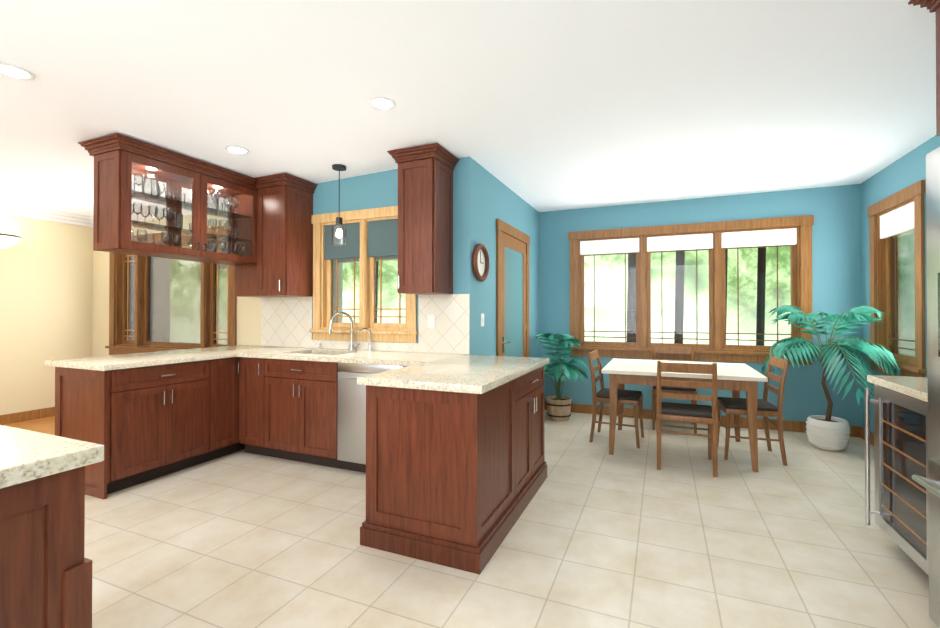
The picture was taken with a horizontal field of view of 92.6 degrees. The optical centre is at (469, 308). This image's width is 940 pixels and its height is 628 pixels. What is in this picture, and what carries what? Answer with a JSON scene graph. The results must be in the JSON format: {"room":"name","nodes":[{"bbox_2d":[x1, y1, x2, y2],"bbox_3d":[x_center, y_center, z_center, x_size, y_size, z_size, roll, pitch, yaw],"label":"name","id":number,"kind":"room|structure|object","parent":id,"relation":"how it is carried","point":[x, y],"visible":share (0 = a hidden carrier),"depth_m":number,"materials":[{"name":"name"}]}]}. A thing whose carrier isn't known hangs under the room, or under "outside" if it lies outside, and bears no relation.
{"room":"kitchen","nodes":[
{"label":"kitchen","id":0,"kind":"room"},
{"bbox_2d":[4,416,54,434],"bbox_3d":[-4.998,1.315,2.425,2.850,0.050,6.650,0,0,23],"label":"floor","id":1,"kind":"structure","parent":0,"point":[46,425],"depth_m":5.01,"materials":[{"name":"brown wood"}]},
{"bbox_2d":[0,214,92,414],"bbox_3d":[-6.239,-0.012,2.966,0.150,2.610,6.650,0,0,23],"label":"wall","id":2,"kind":"structure","parent":0,"point":[46,290],"depth_m":5.37,"materials":[{"name":"beige paint"}]},
{"bbox_2d":[0,233,20,248],"bbox_3d":[-5.122,-0.718,4.859,0.413,0.150,0.374,0,0,23],"label":"light","id":3,"kind":"object","parent":2,"relation":"attached to","point":[8,240],"visible":1,"depth_m":4.83,"materials":[{"name":"white"}]},
{"bbox_2d":[0,407,54,424],"bbox_3d":[-6.193,1.238,2.855,0.015,0.110,6.499,0,0,23],"label":"baseboard","id":4,"kind":"structure","parent":2,"relation":"attached to","point":[45,412],"depth_m":5.23,"materials":[{"name":"brown wood"}]},
{"bbox_2d":[0,201,88,226],"bbox_3d":[-6.164,-1.142,2.860,0.074,0.129,6.499,0,0,23],"label":"crown molding","id":5,"kind":"structure","parent":2,"relation":"attached to","point":[14,209],"depth_m":5.35,"materials":[{"name":"white paint"}]},
{"bbox_2d":[92,156,476,356],"bbox_3d":[-2.501,0.002,4.900,5.500,2.610,0.150,0,0,23],"label":"wall","id":6,"kind":"structure","parent":0,"point":[373,190],"depth_m":4.18,"materials":[{"name":"paint"}]},
{"bbox_2d":[89,197,227,226],"bbox_3d":[-3.606,-1.125,5.260,2.709,0.129,0.074,0,0,23],"label":"crown molding","id":7,"kind":"structure","parent":6,"relation":"attached to","point":[149,217],"depth_m":5.28,"materials":[{"name":"white paint"}]},
{"bbox_2d":[105,226,236,354],"bbox_3d":[-3.511,-0.153,5.299,2.270,1.475,0.195,0,0,23],"label":"window","id":8,"kind":"structure","parent":6,"relation":"in","point":[156,304],"depth_m":5.36,"materials":[{"name":"brown wood"}]},
{"bbox_2d":[235,173,317,296],"bbox_3d":[-1.905,-0.664,4.345,0.736,1.094,0.407,0,0,23],"label":"upper cabinet","id":9,"kind":"object","parent":6,"relation":"attached to","point":[283,267],"visible":0.96,"depth_m":4.20,"materials":[{"name":"brown wood"}]},
{"bbox_2d":[309,206,418,342],"bbox_3d":[-0.978,-0.304,4.215,1.190,1.217,0.195,0,0,23],"label":"window","id":10,"kind":"structure","parent":6,"relation":"in","point":[372,234],"depth_m":4.20,"materials":[{"name":"brown wood"}]},
{"bbox_2d":[261,294,469,353],"bbox_3d":[-1.085,0.135,4.205,2.349,0.503,0.011,0,0,23],"label":"tile backsplash","id":11,"kind":"structure","parent":6,"relation":"attached to","point":[286,321],"depth_m":4.04,"materials":[{"name":"beige tile"}]},
{"bbox_2d":[428,315,434,327],"bbox_3d":[-0.332,0.112,3.872,0.075,0.115,0.006,0,0,23],"label":"electrical outlet plate","id":12,"kind":"object","parent":11,"relation":"attached to","point":[431,321],"visible":1,"depth_m":3.87,"materials":[{"name":"white paint"}]},
{"bbox_2d":[387,143,459,294],"bbox_3d":[-0.377,-0.690,3.690,0.452,1.137,0.408,0,0,23],"label":"upper cabinet","id":13,"kind":"object","parent":6,"relation":"attached to","point":[425,219],"visible":1,"depth_m":3.58,"materials":[{"name":"brown wood"}]},
{"bbox_2d":[0,0,935,215],"bbox_3d":[-1.728,-1.272,2.294,8.980,0.120,8.950,0,0,23],"label":"ceiling","id":14,"kind":"structure","parent":0,"point":[546,105],"depth_m":2.61,"materials":[{"name":"white paint"}]},
{"bbox_2d":[0,63,34,79],"bbox_3d":[-2.382,-1.232,2.340,0.169,0.005,0.169,0,0,-16],"label":"recessed light","id":15,"kind":"object","parent":14,"relation":"in","point":[16,72],"depth_m":2.34,"materials":[{"name":"white paint"}]},
{"bbox_2d":[78,133,257,265],"bbox_3d":[-2.399,-0.812,3.746,0.460,0.782,1.241,0,0,23],"label":"upper cabinet","id":16,"kind":"object","parent":14,"relation":"hanging from","point":[120,160],"visible":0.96,"depth_m":3.57,"materials":[{"name":"brown wood"}]},
{"bbox_2d":[131,171,245,255],"bbox_3d":[-2.388,-0.752,3.772,0.171,0.620,1.102,0,0,23],"label":"glassware","id":17,"kind":"object","parent":16,"relation":"in","point":[175,216],"depth_m":3.67,"materials":[{"name":"clear glass"}]},
{"bbox_2d":[225,146,249,153],"bbox_3d":[-1.805,-1.227,3.485,0.169,0.005,0.169,0,0,-1],"label":"recessed light","id":18,"kind":"object","parent":14,"relation":"in","point":[233,149],"depth_m":3.48,"materials":[{"name":"white paint"}]},
{"bbox_2d":[331,164,346,246],"bbox_3d":[-1.141,-0.892,3.916,0.128,0.694,0.128,0,0,23],"label":"pendant light","id":19,"kind":"object","parent":14,"relation":"hanging from","point":[339,168],"visible":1,"depth_m":3.92,"materials":[{"name":"glass"}]},
{"bbox_2d":[368,97,395,109],"bbox_3d":[-0.546,-1.273,2.794,0.169,0.005,0.169,0,0,17],"label":"recessed light","id":20,"kind":"object","parent":14,"relation":"in","point":[382,103],"depth_m":2.78,"materials":[{"name":"white paint"}]},
{"bbox_2d":[477,163,538,357],"bbox_3d":[0.441,0.003,4.974,0.150,2.610,2.300,0,0,23],"label":"wall","id":21,"kind":"structure","parent":0,"point":[497,199],"depth_m":4.31,"materials":[{"name":"teal paint"}]},
{"bbox_2d":[472,243,488,281],"bbox_3d":[0.097,-0.400,3.927,0.048,0.334,0.334,0,0,23],"label":"round wall clock","id":22,"kind":"object","parent":21,"relation":"attached to","point":[480,260],"visible":1,"depth_m":3.92,"materials":[{"name":"brown wood"}]},
{"bbox_2d":[481,313,483,325],"bbox_3d":[0.113,0.103,4.001,0.010,0.115,0.075,0,0,23],"label":"switch plate","id":23,"kind":"object","parent":21,"relation":"attached to","point":[482,319],"visible":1,"depth_m":4.00,"materials":[{"name":"white paint"}]},
{"bbox_2d":[496,219,529,356],"bbox_3d":[0.497,0.222,4.839,0.057,2.170,1.124,0,0,23],"label":"door","id":24,"kind":"structure","parent":21,"relation":"attached to","point":[512,291],"depth_m":4.77,"materials":[{"name":"brown wood"}]},
{"bbox_2d":[84,410,937,627],"bbox_3d":[-0.418,1.309,1.715,6.130,0.050,8.950,0,0,23],"label":"floor","id":25,"kind":"structure","parent":0,"point":[627,534],"depth_m":2.38,"materials":[{"name":"beige tile"}]},
{"bbox_2d":[0,425,103,627],"bbox_3d":[-1.964,0.814,0.292,1.130,0.920,2.430,0,0,23],"label":"kitchen island","id":26,"kind":"object","parent":25,"relation":"on","point":[45,573],"visible":1,"depth_m":1.11,"materials":[{"name":"brown wood"}]},
{"bbox_2d":[55,359,218,499],"bbox_3d":[-2.584,0.860,3.531,0.620,0.874,0.818,0,0,23],"label":"base cabinet","id":27,"kind":"object","parent":25,"relation":"on","point":[144,424],"depth_m":3.26,"materials":[{"name":"brown wood"}]},
{"bbox_2d":[45,349,236,370],"bbox_3d":[-2.574,0.403,3.608,0.720,0.040,1.020,0,0,23],"label":"countertop","id":28,"kind":"structure","parent":27,"relation":"on","point":[122,361],"depth_m":3.42,"materials":[{"name":"stone"}]},
{"bbox_2d":[219,357,242,456],"bbox_3d":[-2.399,0.863,3.964,0.620,0.874,0.356,0,0,23],"label":"base cabinet","id":29,"kind":"object","parent":25,"relation":"on","point":[228,367],"depth_m":3.91,"materials":[{"name":"brown wood"}]},
{"bbox_2d":[238,357,406,472],"bbox_3d":[-1.069,0.863,3.854,1.949,0.874,0.632,0,0,23],"label":"base cabinet","id":30,"kind":"object","parent":25,"relation":"on","point":[288,409],"visible":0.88,"depth_m":3.74,"materials":[{"name":"brown wood"}]},
{"bbox_2d":[337,362,403,463],"bbox_3d":[-0.660,0.812,3.677,0.598,0.772,0.637,0,0,23],"label":"dishwasher","id":31,"kind":"object","parent":30,"relation":"in","point":[351,431],"visible":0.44,"depth_m":3.48,"materials":[{"name":"silver metal"}]},
{"bbox_2d":[196,345,548,369],"bbox_3d":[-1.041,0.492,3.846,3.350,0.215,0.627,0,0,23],"label":"countertop","id":32,"kind":"structure","parent":30,"relation":"on","point":[269,352],"depth_m":3.65,"materials":[{"name":"stone"}]},
{"bbox_2d":[319,312,371,350],"bbox_3d":[-1.198,0.208,4.098,0.609,0.355,0.208,0,0,23],"label":"faucet","id":33,"kind":"object","parent":32,"relation":"on","point":[351,347],"visible":1,"depth_m":4.07,"materials":[{"name":"silver metal"}]},
{"bbox_2d":[360,377,519,574],"bbox_3d":[-0.147,0.854,2.619,0.660,0.874,0.620,0,0,23],"label":"base cabinet","id":34,"kind":"object","parent":25,"relation":"on","point":[455,480],"depth_m":2.35,"materials":[{"name":"brown wood"}]},
{"bbox_2d":[357,361,532,393],"bbox_3d":[-0.120,0.397,2.670,0.730,0.040,0.810,0,0,23],"label":"countertop","id":35,"kind":"structure","parent":34,"relation":"on","point":[473,374],"depth_m":2.51,"materials":[{"name":"stone"}]},
{"bbox_2d":[520,366,546,513],"bbox_3d":[0.110,0.858,3.219,0.660,0.874,0.815,0,0,23],"label":"base cabinet","id":36,"kind":"object","parent":25,"relation":"on","point":[533,467],"depth_m":3.10,"materials":[{"name":"brown wood"}]},
{"bbox_2d":[532,333,589,420],"bbox_3d":[1.052,0.796,5.247,0.697,1.027,0.856,0,0,23],"label":"plant","id":37,"kind":"object","parent":25,"relation":"on","point":[558,407],"visible":0.96,"depth_m":5.21,"materials":[{"name":"green plant"}]},
{"bbox_2d":[587,349,643,447],"bbox_3d":[1.454,0.866,4.470,0.484,0.880,0.440,0,0,27],"label":"chair","id":38,"kind":"object","parent":25,"relation":"on","point":[634,398],"visible":0.96,"depth_m":4.36,"materials":[{"name":"brown wood"}]},
{"bbox_2d":[652,345,696,433],"bbox_3d":[2.250,0.870,4.963,0.440,0.880,0.484,0,0,23],"label":"chair","id":39,"kind":"object","parent":25,"relation":"on","point":[678,350],"visible":0.54,"depth_m":4.84,"materials":[{"name":"brown wood"}]},
{"bbox_2d":[601,358,767,471],"bbox_3d":[1.944,0.923,4.209,1.250,0.758,1.050,0,0,23],"label":"dining table","id":40,"kind":"object","parent":25,"relation":"on","point":[735,378],"visible":0.83,"depth_m":3.88,"materials":[{"name":"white wood"}]},
{"bbox_2d":[656,361,717,476],"bbox_3d":[1.787,0.861,3.729,0.440,0.880,0.484,0,0,23],"label":"chair","id":41,"kind":"object","parent":25,"relation":"on","point":[692,413],"visible":1,"depth_m":3.57,"materials":[{"name":"brown wood"}]},
{"bbox_2d":[717,355,788,465],"bbox_3d":[2.478,0.863,3.977,0.484,0.880,0.440,0,0,19],"label":"chair","id":42,"kind":"object","parent":25,"relation":"on","point":[729,406],"visible":0.85,"depth_m":3.84,"materials":[{"name":"brown wood"}]},
{"bbox_2d":[761,305,900,450],"bbox_3d":[3.273,0.633,4.146,0.809,1.336,1.135,0,0,23],"label":"plant","id":43,"kind":"object","parent":25,"relation":"on","point":[828,432],"visible":0.96,"depth_m":4.07,"materials":[{"name":"green plant"}]},
{"bbox_2d":[864,385,934,575],"bbox_3d":[2.459,0.853,2.085,0.822,0.868,0.600,0,0,23],"label":"wine cooler","id":44,"kind":"object","parent":25,"relation":"on","point":[902,455],"visible":0.9,"depth_m":2.24,"materials":[{"name":"silver metal"}]},
{"bbox_2d":[912,147,939,627],"bbox_3d":[2.021,0.316,1.226,0.948,1.890,0.920,0,0,23],"label":"refrigerator","id":45,"kind":"object","parent":25,"relation":"on","point":[931,483],"visible":1,"depth_m":1.75,"materials":[{"name":"silver metal"}]},
{"bbox_2d":[539,184,861,426],"bbox_3d":[2.463,0.005,5.277,3.630,2.610,0.150,0,0,23],"label":"wall","id":46,"kind":"structure","parent":0,"point":[835,211],"depth_m":4.86,"materials":[{"name":"teal paint"}]},
{"bbox_2d":[568,215,815,364],"bbox_3d":[2.446,-0.188,5.250,2.560,1.565,0.195,0,0,23],"label":"window","id":47,"kind":"structure","parent":46,"relation":"in","point":[716,239],"depth_m":5.15,"materials":[{"name":"brown wood"}]},
{"bbox_2d":[544,401,859,436],"bbox_3d":[2.430,1.254,5.191,3.328,0.110,0.015,0,0,23],"label":"baseboard","id":48,"kind":"structure","parent":46,"relation":"attached to","point":[799,426],"depth_m":4.95,"materials":[{"name":"brown wood"}]},
{"bbox_2d":[860,135,939,432],"bbox_3d":[2.331,-0.029,0.547,0.150,2.610,8.950,0,0,23],"label":"wall","id":49,"kind":"structure","parent":0,"point":[905,171],"depth_m":4.10,"materials":[{"name":"teal paint"}]},
{"bbox_2d":[860,427,873,445],"bbox_3d":[3.457,1.241,3.379,0.015,0.110,2.460,0,0,23],"label":"baseboard","id":50,"kind":"structure","parent":49,"relation":"attached to","point":[862,430],"depth_m":4.45,"materials":[{"name":"brown wood"}]},
{"bbox_2d":[865,180,926,376],"bbox_3d":[3.712,-0.198,3.857,0.195,1.565,0.980,0,0,23],"label":"window","id":51,"kind":"structure","parent":49,"relation":"in","point":[897,262],"depth_m":3.91,"materials":[{"name":"brown wood"}]},
{"bbox_2d":[908,0,939,135],"bbox_3d":[2.045,-0.989,1.226,0.896,0.599,1.050,0,0,23],"label":"upper cabinet","id":52,"kind":"object","parent":49,"relation":"attached to","point":[932,5],"visible":1,"depth_m":1.79,"materials":[{"name":"brown wood"}]},
{"label":"outside","id":53,"kind":"structure","parent":0,"visible":0},
{"bbox_2d":[343,245,790,345],"bbox_3d":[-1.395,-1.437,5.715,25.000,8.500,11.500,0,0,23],"label":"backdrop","id":54,"kind":"structure","parent":53,"point":[751,301],"depth_m":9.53,"materials":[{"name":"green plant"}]},
{"bbox_3d":[2.347,0.847,1.714,0.736,0.874,0.160,0,0,23],"label":"base cabinet","id":55,"kind":"object","parent":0,"visible":0},
{"bbox_2d":[867,375,927,401],"bbox_3d":[2.448,0.392,2.017,0.787,0.040,0.800,0,0,23],"label":"countertop","id":56,"kind":"structure","parent":55,"relation":"on","point":[915,387],"depth_m":2.26,"materials":[{"name":"stone"}]},
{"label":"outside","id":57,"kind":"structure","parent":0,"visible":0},
{"bbox_2d":[333,256,397,322],"bbox_3d":[-2.674,0.120,6.666,6.890,2.640,2.940,0,0,23],"label":"porch","id":58,"kind":"object","parent":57,"point":[342,261],"depth_m":7.94,"materials":[{"name":"white paint"}]},
{"bbox_2d":[376,246,765,345],"bbox_3d":[2.477,-1.431,6.652,11.940,7.505,5.190,0,0,23],"label":"trees","id":59,"kind":"object","parent":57,"point":[631,305],"depth_m":7.70,"materials":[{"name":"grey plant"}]}
]}

